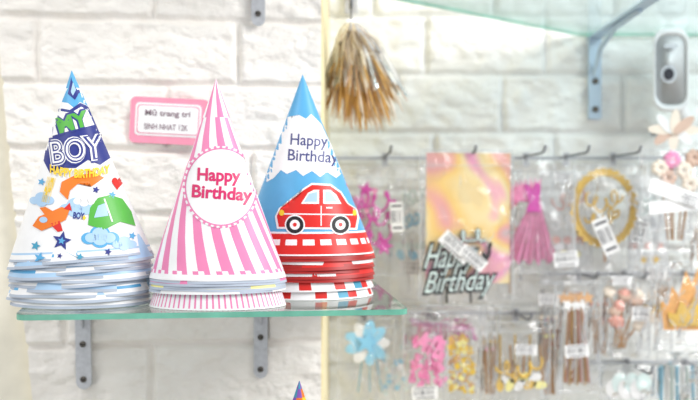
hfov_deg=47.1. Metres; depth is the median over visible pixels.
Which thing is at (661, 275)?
package
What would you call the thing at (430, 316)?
hook
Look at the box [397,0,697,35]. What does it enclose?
glass shelf
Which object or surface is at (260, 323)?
shelf bracket
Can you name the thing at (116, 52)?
wall
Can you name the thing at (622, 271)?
hook
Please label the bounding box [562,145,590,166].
hook
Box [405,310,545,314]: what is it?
display rail
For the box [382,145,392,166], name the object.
hook
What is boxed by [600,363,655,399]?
package
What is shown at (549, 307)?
package
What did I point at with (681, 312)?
package
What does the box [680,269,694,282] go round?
hook
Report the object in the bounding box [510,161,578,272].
package
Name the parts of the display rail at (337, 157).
rail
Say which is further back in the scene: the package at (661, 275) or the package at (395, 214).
the package at (661, 275)
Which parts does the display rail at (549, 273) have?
rail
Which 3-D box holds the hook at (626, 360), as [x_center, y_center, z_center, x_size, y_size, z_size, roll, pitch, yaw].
[0.440,0.257,1.220,0.011,0.031,0.107,0,0,0]
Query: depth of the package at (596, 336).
1.24 m
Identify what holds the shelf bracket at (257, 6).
attached to the wall at (116, 52)
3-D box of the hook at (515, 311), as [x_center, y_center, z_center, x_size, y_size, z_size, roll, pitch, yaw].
[0.265,0.181,1.225,0.011,0.027,0.097,0,0,0]
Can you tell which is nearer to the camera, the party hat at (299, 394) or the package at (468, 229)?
the party hat at (299, 394)
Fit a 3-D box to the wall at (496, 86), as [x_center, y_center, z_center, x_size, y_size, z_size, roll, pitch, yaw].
[0.784,0.150,1.393,1.632,2.700,0.213,0,0,0]
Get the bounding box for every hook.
[345,0,356,13]
[359,308,366,321]
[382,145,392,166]
[425,308,437,320]
[512,308,532,321]
[522,145,546,166]
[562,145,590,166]
[574,269,599,282]
[610,145,641,166]
[620,269,647,278]
[623,357,653,374]
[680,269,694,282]
[681,357,695,371]
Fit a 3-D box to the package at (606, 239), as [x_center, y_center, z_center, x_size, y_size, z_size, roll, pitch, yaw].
[0.389,0.028,1.214,0.107,0.164,0.025,0,0,0]
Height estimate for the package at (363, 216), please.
0.193 m
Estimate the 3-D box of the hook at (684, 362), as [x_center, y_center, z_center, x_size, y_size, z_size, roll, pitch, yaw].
[0.533,0.257,1.220,0.011,0.031,0.107,0,0,0]
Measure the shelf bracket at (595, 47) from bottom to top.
0.132 m
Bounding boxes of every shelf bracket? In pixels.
[75,310,91,388]
[234,308,267,377]
[251,0,264,25]
[587,0,658,118]
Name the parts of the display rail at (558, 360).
rail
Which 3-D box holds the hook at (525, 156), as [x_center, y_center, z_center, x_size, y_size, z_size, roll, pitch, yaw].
[0.281,-0.066,1.215,0.011,0.027,0.117,0,0,0]
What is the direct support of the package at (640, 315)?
hanging from the display rail at (549, 273)
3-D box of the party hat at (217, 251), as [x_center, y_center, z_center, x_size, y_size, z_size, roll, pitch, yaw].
[-0.123,-0.008,0.755,0.130,0.213,0.086,0,0,0]
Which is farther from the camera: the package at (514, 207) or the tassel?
the package at (514, 207)
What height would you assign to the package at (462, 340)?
0.121 m
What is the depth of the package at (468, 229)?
1.17 m
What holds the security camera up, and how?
attached to the wall at (496, 86)
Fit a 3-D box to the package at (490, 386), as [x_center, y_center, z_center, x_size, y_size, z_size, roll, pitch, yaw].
[0.219,0.238,1.243,0.028,0.147,0.027,0,0,39]
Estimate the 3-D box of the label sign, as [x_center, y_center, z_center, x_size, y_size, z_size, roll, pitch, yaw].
[-0.214,-0.094,0.953,0.095,0.059,0.006,0,0,0]
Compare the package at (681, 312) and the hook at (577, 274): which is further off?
the hook at (577, 274)
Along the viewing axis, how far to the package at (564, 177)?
1.23 m
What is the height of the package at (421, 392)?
0.142 m
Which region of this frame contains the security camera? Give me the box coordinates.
[653,28,693,124]
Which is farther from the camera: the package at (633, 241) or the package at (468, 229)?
the package at (633, 241)
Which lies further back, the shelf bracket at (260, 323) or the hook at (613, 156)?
the hook at (613, 156)
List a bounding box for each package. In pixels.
[338,317,394,399]
[344,173,404,275]
[349,188,371,279]
[376,317,411,399]
[388,174,425,300]
[403,311,448,399]
[405,306,486,350]
[419,149,513,306]
[442,321,480,399]
[479,305,500,399]
[487,321,550,399]
[497,170,521,298]
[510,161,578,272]
[537,282,562,399]
[539,172,592,284]
[539,289,556,371]
[554,281,600,392]
[570,167,640,272]
[587,280,612,360]
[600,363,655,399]
[601,275,650,358]
[627,176,668,280]
[639,149,697,251]
[639,267,672,350]
[655,262,697,345]
[656,351,697,399]
[689,211,697,269]
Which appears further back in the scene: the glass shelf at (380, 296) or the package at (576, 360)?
the package at (576, 360)
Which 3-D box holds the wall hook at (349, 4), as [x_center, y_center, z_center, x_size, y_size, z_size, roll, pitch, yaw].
[0.003,-0.308,1.192,0.020,0.083,0.188,0,0,0]
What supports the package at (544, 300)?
hanging from the display rail at (412, 312)
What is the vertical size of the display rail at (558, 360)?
0.006 m
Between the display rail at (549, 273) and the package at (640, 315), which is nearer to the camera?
the package at (640, 315)
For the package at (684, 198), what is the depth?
1.17 m
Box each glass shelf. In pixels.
[16,282,406,320]
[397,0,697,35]
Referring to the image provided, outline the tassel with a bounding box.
[325,10,409,132]
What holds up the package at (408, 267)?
hanging from the display rail at (337, 157)
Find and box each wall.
[0,0,328,399]
[329,0,697,399]
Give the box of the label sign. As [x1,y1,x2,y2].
[129,96,207,144]
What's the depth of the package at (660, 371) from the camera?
1.21 m
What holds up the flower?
attached to the display rail at (337, 157)
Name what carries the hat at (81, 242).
on the glass shelf at (380, 296)
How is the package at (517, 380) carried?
hanging from the display rail at (412, 312)
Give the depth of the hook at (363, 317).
1.27 m
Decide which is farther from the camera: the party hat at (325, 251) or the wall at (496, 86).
the wall at (496, 86)
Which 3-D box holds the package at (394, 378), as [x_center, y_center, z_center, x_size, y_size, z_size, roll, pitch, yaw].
[0.070,0.251,1.244,0.057,0.135,0.023,0,0,0]
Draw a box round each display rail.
[336,156,694,159]
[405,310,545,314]
[545,272,695,275]
[557,359,697,363]
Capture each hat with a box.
[6,71,153,308]
[149,80,286,310]
[258,75,374,300]
[293,381,305,399]
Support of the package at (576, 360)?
hanging from the display rail at (549, 273)
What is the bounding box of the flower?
[648,109,697,150]
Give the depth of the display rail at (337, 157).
1.27 m
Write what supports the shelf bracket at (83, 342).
attached to the wall at (116, 52)
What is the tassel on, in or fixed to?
hanging from the wall hook at (349, 4)
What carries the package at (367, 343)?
hanging from the display rail at (412, 312)
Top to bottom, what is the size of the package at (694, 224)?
0.105 m
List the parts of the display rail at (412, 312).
rail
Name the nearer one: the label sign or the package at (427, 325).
the label sign

